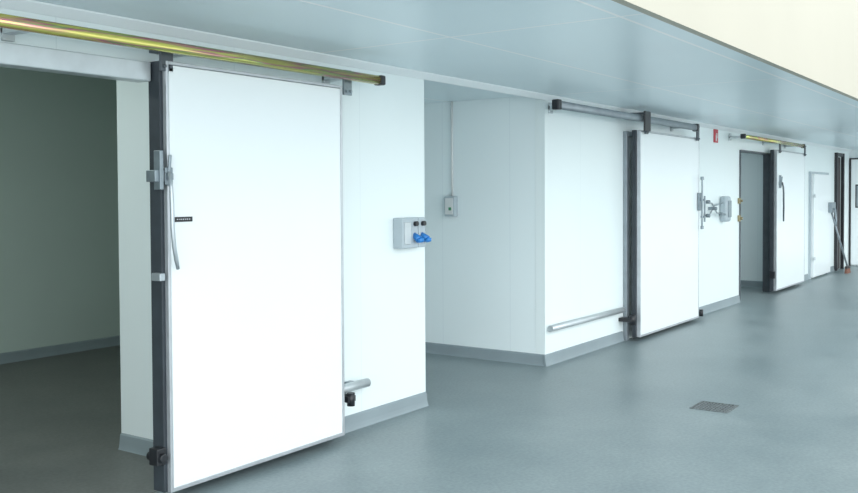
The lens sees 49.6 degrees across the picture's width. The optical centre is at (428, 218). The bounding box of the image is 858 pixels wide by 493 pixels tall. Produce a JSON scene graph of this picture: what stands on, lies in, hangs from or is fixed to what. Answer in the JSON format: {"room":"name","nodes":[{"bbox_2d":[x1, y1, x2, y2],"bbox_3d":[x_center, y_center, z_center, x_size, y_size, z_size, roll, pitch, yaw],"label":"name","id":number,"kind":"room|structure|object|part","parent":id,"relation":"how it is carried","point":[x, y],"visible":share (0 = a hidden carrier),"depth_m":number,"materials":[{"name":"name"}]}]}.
{"room":"cold storage facility","nodes":[
{"label":"cold storage facility","id":0,"kind":"room"},
{"bbox_2d":[0,67,119,352],"bbox_3d":[-5.244,-0.262,7.249,0.100,3.400,7.900,1,2,35],"label":"wall","id":1,"kind":"structure","parent":0,"point":[59,227],"depth_m":9.32,"materials":[{"name":"white paint"}]},
{"bbox_2d":[0,335,119,363],"bbox_3d":[-5.211,1.386,7.215,0.028,0.105,7.800,1,2,35],"label":"baseboard","id":2,"kind":"structure","parent":1,"relation":"attached to","point":[34,353],"depth_m":9.34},
{"bbox_2d":[116,80,152,455],"bbox_3d":[-1.602,-0.239,5.619,0.800,3.400,0.128,1,2,35],"label":"wall","id":3,"kind":"structure","parent":0,"point":[132,97],"depth_m":5.74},
{"bbox_2d":[0,8,425,415],"bbox_3d":[-2.567,0.268,3.458,0.100,2.510,8.720,1,2,35],"label":"wall","id":4,"kind":"structure","parent":0,"point":[383,126],"depth_m":6.52,"materials":[{"name":"white paint"}]},
{"bbox_2d":[0,41,150,82],"bbox_3d":[-2.000,-0.737,4.075,0.099,0.100,1.830,1,2,35],"label":"trim","id":5,"kind":"structure","parent":4,"relation":"attached to","point":[12,55],"depth_m":4.43,"materials":[{"name":"metal"}]},
{"bbox_2d":[0,13,385,85],"bbox_3d":[-1.466,-0.875,4.669,0.295,0.100,3.719,1,2,35],"label":"sliding rail","id":6,"kind":"object","parent":4,"relation":"attached to","point":[10,25],"visible":0.83,"depth_m":4.65,"materials":[{"name":"yellow metal"}]},
{"bbox_2d":[146,50,351,492],"bbox_3d":[-0.969,0.244,5.394,0.186,2.360,1.595,1,2,35],"label":"door","id":7,"kind":"structure","parent":6,"relation":"hanging from","point":[245,174],"depth_m":5.23,"materials":[{"name":"white paint"}]},
{"bbox_3d":[-1.310,0.013,4.772,0.039,0.504,0.062,1,2,35],"label":"lever","id":8,"kind":"part","parent":7,"relation":"part of","materials":[{"name":"metal"}]},
{"bbox_3d":[-1.292,0.004,4.875,0.003,0.026,0.125,1,2,35],"label":"name plate","id":9,"kind":"part","parent":7,"relation":"part of","materials":[{"name":"black plastic"}]},
{"bbox_2d":[345,392,355,406],"bbox_3d":[-0.559,1.186,6.122,0.165,0.085,0.080,1,2,35],"label":"roller","id":10,"kind":"object","parent":4,"relation":"attached to","point":[350,397],"visible":0.62,"depth_m":6.07,"materials":[{"name":"black plastic"}]},
{"bbox_2d":[344,378,370,392],"bbox_3d":[-0.574,1.123,6.148,0.110,0.059,0.470,1,2,35],"label":"rail","id":11,"kind":"object","parent":4,"relation":"attached to","point":[349,386],"visible":0.52,"depth_m":6.21,"materials":[{"name":"metal"}]},
{"bbox_2d":[345,392,428,432],"bbox_3d":[-0.706,1.394,6.035,0.028,0.105,2.420,1,2,35],"label":"baseboard","id":12,"kind":"structure","parent":4,"relation":"attached to","point":[355,421],"depth_m":6.60,"materials":[{"name":"grey plastic"}]},
{"bbox_2d":[393,217,431,248],"bbox_3d":[-0.112,0.104,6.753,0.155,0.220,0.300,1,2,35],"label":"box","id":13,"kind":"object","parent":4,"relation":"attached to","point":[409,232],"visible":1,"depth_m":6.68,"materials":[{"name":"grey plastic"}]},
{"bbox_2d":[413,233,421,242],"bbox_3d":[-0.088,0.140,6.751,0.078,0.075,0.058,1,2,35],"label":"outlet","id":14,"kind":"object","parent":13,"relation":"attached to","point":[417,238],"depth_m":6.73,"materials":[{"name":"blue plastic"}]},
{"bbox_3d":[-0.063,0.150,6.733,0.052,0.057,0.056,1,2,35],"label":"socket lid","id":15,"kind":"part","parent":13,"relation":"part of","materials":[{"name":"blue plastic"}]},
{"bbox_2d":[421,232,429,241],"bbox_3d":[-0.034,0.137,6.829,0.078,0.075,0.058,1,2,35],"label":"outlet","id":16,"kind":"object","parent":13,"relation":"attached to","point":[426,238],"depth_m":6.80,"materials":[{"name":"blue plastic"}]},
{"bbox_2d":[0,266,857,492],"bbox_3d":[5.769,1.387,8.823,16.600,0.104,27.000,1,2,35],"label":"floor","id":17,"kind":"structure","parent":0,"point":[618,417],"depth_m":6.46,"materials":[{"name":"grey concrete"}]},
{"bbox_2d":[690,401,738,412],"bbox_3d":[2.128,1.405,6.924,0.280,0.006,0.280,1,2,35],"label":"floor drain","id":18,"kind":"object","parent":17,"relation":"on","point":[702,405],"visible":1,"depth_m":6.92,"materials":[{"name":"metal"}]},
{"bbox_2d":[831,213,850,273],"bbox_3d":[8.139,0.367,18.277,0.569,1.426,0.219,-1,2,-21],"label":"broom","id":19,"kind":"object","parent":17,"relation":"on","point":[847,267],"visible":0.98,"depth_m":18.29,"materials":[{"name":"grey metal"}]},
{"bbox_2d":[34,0,857,149],"bbox_3d":[2.757,-1.259,10.846,4.290,0.100,27.000,1,2,35],"label":"ceiling","id":20,"kind":"structure","parent":0,"point":[606,52],"depth_m":5.91,"materials":[{"name":"white paint"}]},
{"bbox_2d":[424,96,535,353],"bbox_3d":[0.252,0.102,9.220,1.868,2.510,0.098,1,2,35],"label":"wall","id":21,"kind":"structure","parent":0,"point":[480,261],"depth_m":8.98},
{"bbox_2d":[444,101,457,216],"bbox_3d":[0.210,-0.585,9.120,0.120,1.130,0.080,1,2,35],"label":"control box","id":22,"kind":"object","parent":21,"relation":"attached to","point":[450,202],"visible":1,"depth_m":9.12,"materials":[{"name":"grey plastic"}]},
{"bbox_2d":[425,342,543,365],"bbox_3d":[0.263,1.307,9.169,1.970,0.105,0.028,1,2,35],"label":"baseboard","id":23,"kind":"structure","parent":21,"relation":"attached to","point":[433,348],"depth_m":8.97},
{"bbox_2d":[535,99,849,354],"bbox_3d":[5.050,-0.058,14.374,0.100,2.510,14.050,1,2,35],"label":"wall","id":24,"kind":"structure","parent":0,"point":[579,156],"depth_m":9.55,"materials":[{"name":"white paint"}]},
{"bbox_2d":[0,0,851,151],"bbox_3d":[2.059,-1.156,9.933,0.050,0.049,24.700,1,2,35],"label":"trim","id":25,"kind":"structure","parent":24,"relation":"attached to","point":[31,6],"depth_m":5.70,"materials":[{"name":"white paint"}]},
{"bbox_2d":[544,331,623,366],"bbox_3d":[1.592,1.295,9.329,0.028,0.105,1.805,1,2,35],"label":"baseboard","id":26,"kind":"structure","parent":24,"relation":"attached to","point":[555,357],"depth_m":9.22,"materials":[{"name":"grey plastic"}]},
{"bbox_2d":[547,307,624,331],"bbox_3d":[1.603,1.003,9.304,0.068,0.059,1.680,1,2,35],"label":"rail","id":27,"kind":"object","parent":24,"relation":"attached to","point":[555,327],"visible":1,"depth_m":9.17,"materials":[{"name":"metal"}]},
{"bbox_2d":[548,99,698,131],"bbox_3d":[2.095,-1.021,9.742,0.330,0.210,3.719,1,2,35],"label":"sliding rail","id":28,"kind":"object","parent":24,"relation":"attached to","point":[645,117],"visible":1,"depth_m":9.35,"materials":[{"name":"grey metal"}]},
{"bbox_3d":[2.295,-1.023,9.760,0.022,0.210,0.160,1,2,35],"label":"clamp plate","id":29,"kind":"part","parent":28,"relation":"part of","materials":[{"name":"black plastic"}]},
{"bbox_2d":[632,126,703,337],"bbox_3d":[2.814,0.078,10.785,0.162,2.390,1.940,1,2,35],"label":"door","id":30,"kind":"structure","parent":28,"relation":"hanging from","point":[667,201],"depth_m":10.60,"materials":[{"name":"white paint"}]},
{"bbox_2d":[618,314,635,324],"bbox_3d":[2.138,1.085,9.981,0.173,0.110,0.104,1,2,35],"label":"roller","id":31,"kind":"object","parent":24,"relation":"attached to","point":[631,319],"visible":1,"depth_m":9.93,"materials":[{"name":"black plastic"}]},
{"bbox_2d":[623,131,631,340],"bbox_3d":[2.699,0.166,10.880,0.044,2.270,2.020,1,2,35],"label":"door frame","id":32,"kind":"structure","parent":24,"relation":"attached to","point":[626,134],"depth_m":10.05,"materials":[{"name":"grey metal"}]},
{"bbox_2d":[713,129,717,142],"bbox_3d":[3.894,-1.119,12.594,0.018,0.178,0.160,1,2,35],"label":"fire extinguisher sign","id":33,"kind":"object","parent":24,"relation":"attached to","point":[715,131],"visible":1,"depth_m":12.56,"materials":[{"name":"red plastic"}]},
{"bbox_2d":[703,196,731,221],"bbox_3d":[3.878,-0.128,12.499,0.122,0.360,0.962,1,2,35],"label":"box","id":34,"kind":"object","parent":24,"relation":"attached to","point":[725,213],"visible":0.92,"depth_m":12.73,"materials":[{"name":"grey plastic"}]},
{"bbox_2d":[699,295,739,314],"bbox_3d":[3.916,1.196,12.660,0.028,0.105,2.180,1,2,35],"label":"baseboard","id":35,"kind":"structure","parent":24,"relation":"attached to","point":[727,302],"depth_m":12.81,"materials":[{"name":"grey plastic"}]},
{"bbox_2d":[738,198,742,221],"bbox_3d":[4.521,-0.126,13.475,0.060,0.340,0.075,1,2,35],"label":"latch keeper","id":36,"kind":"object","parent":24,"relation":"attached to","point":[740,218],"visible":1,"depth_m":13.46,"materials":[{"name":"gold metal"}]},
{"bbox_2d":[739,150,771,301],"bbox_3d":[4.974,0.089,14.242,0.130,2.225,1.680,1,2,35],"label":"door frame","id":37,"kind":"structure","parent":24,"relation":"attached to","point":[766,156],"depth_m":14.87,"materials":[{"name":"grey metal"}]},
{"bbox_2d":[729,133,804,148],"bbox_3d":[5.206,-1.185,14.232,0.295,0.100,3.449,1,2,35],"label":"sliding rail","id":38,"kind":"object","parent":24,"relation":"attached to","point":[742,136],"visible":1,"depth_m":13.82,"materials":[{"name":"yellow metal"}]},
{"bbox_2d":[769,144,806,290],"bbox_3d":[5.950,-0.051,15.290,0.169,2.360,1.920,1,2,35],"label":"door","id":39,"kind":"structure","parent":38,"relation":"hanging from","point":[787,168],"depth_m":15.08,"materials":[{"name":"white paint"}]},
{"bbox_3d":[5.609,-0.264,14.688,0.044,0.623,0.068,1,2,35],"label":"lever","id":40,"kind":"part","parent":39,"relation":"part of","materials":[{"name":"grey metal"}]},
{"bbox_3d":[5.947,0.008,15.323,0.068,2.180,1.790,1,2,35],"label":"panel","id":41,"kind":"part","parent":39,"relation":"part of","materials":[{"name":"white paint"}]},
{"bbox_2d":[808,171,836,278],"bbox_3d":[7.501,0.110,17.609,0.225,1.980,1.550,1,2,35],"label":"door","id":42,"kind":"structure","parent":24,"relation":"in","point":[821,207],"depth_m":17.40,"materials":[{"name":"white plastic"}]},
{"bbox_3d":[7.433,0.112,17.626,0.086,1.895,1.380,1,2,35],"label":"panel","id":43,"kind":"part","parent":42,"relation":"part of","materials":[{"name":"white paint"}]},
{"bbox_2d":[834,153,844,270],"bbox_3d":[8.411,-0.110,19.132,0.070,2.310,0.540,1,2,35],"label":"door frame","id":44,"kind":"structure","parent":24,"relation":"in","point":[834,157],"depth_m":19.27,"materials":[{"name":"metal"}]},
{"bbox_2d":[612,0,857,100],"bbox_3d":[4.532,-2.330,9.575,0.049,2.290,27.000,1,2,35],"label":"wall","id":45,"kind":"structure","parent":0,"point":[814,41],"depth_m":6.78,"materials":[{"name":"beige paint"}]},
{"bbox_2d":[741,153,762,280],"bbox_3d":[4.617,-0.107,16.351,2.868,2.510,0.100,1,2,35],"label":"wall","id":46,"kind":"structure","parent":0,"point":[751,164],"depth_m":15.70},
{"bbox_2d":[741,280,762,287],"bbox_3d":[4.588,1.096,16.330,2.870,0.105,0.028,1,2,35],"label":"baseboard","id":47,"kind":"structure","parent":46,"relation":"attached to","point":[744,283],"depth_m":15.71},
{"bbox_2d":[834,150,857,265],"bbox_3d":[13.469,-0.174,17.126,13.500,2.510,0.100,1,2,35],"label":"wall","id":48,"kind":"structure","parent":0,"point":[854,153],"depth_m":20.03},
{"bbox_2d":[849,158,857,265],"bbox_3d":[9.511,-0.132,19.773,1.020,2.330,0.090,1,2,35],"label":"door","id":49,"kind":"structure","parent":48,"relation":"in","point":[853,162],"depth_m":20.00,"materials":[{"name":"white paint"}]}
]}

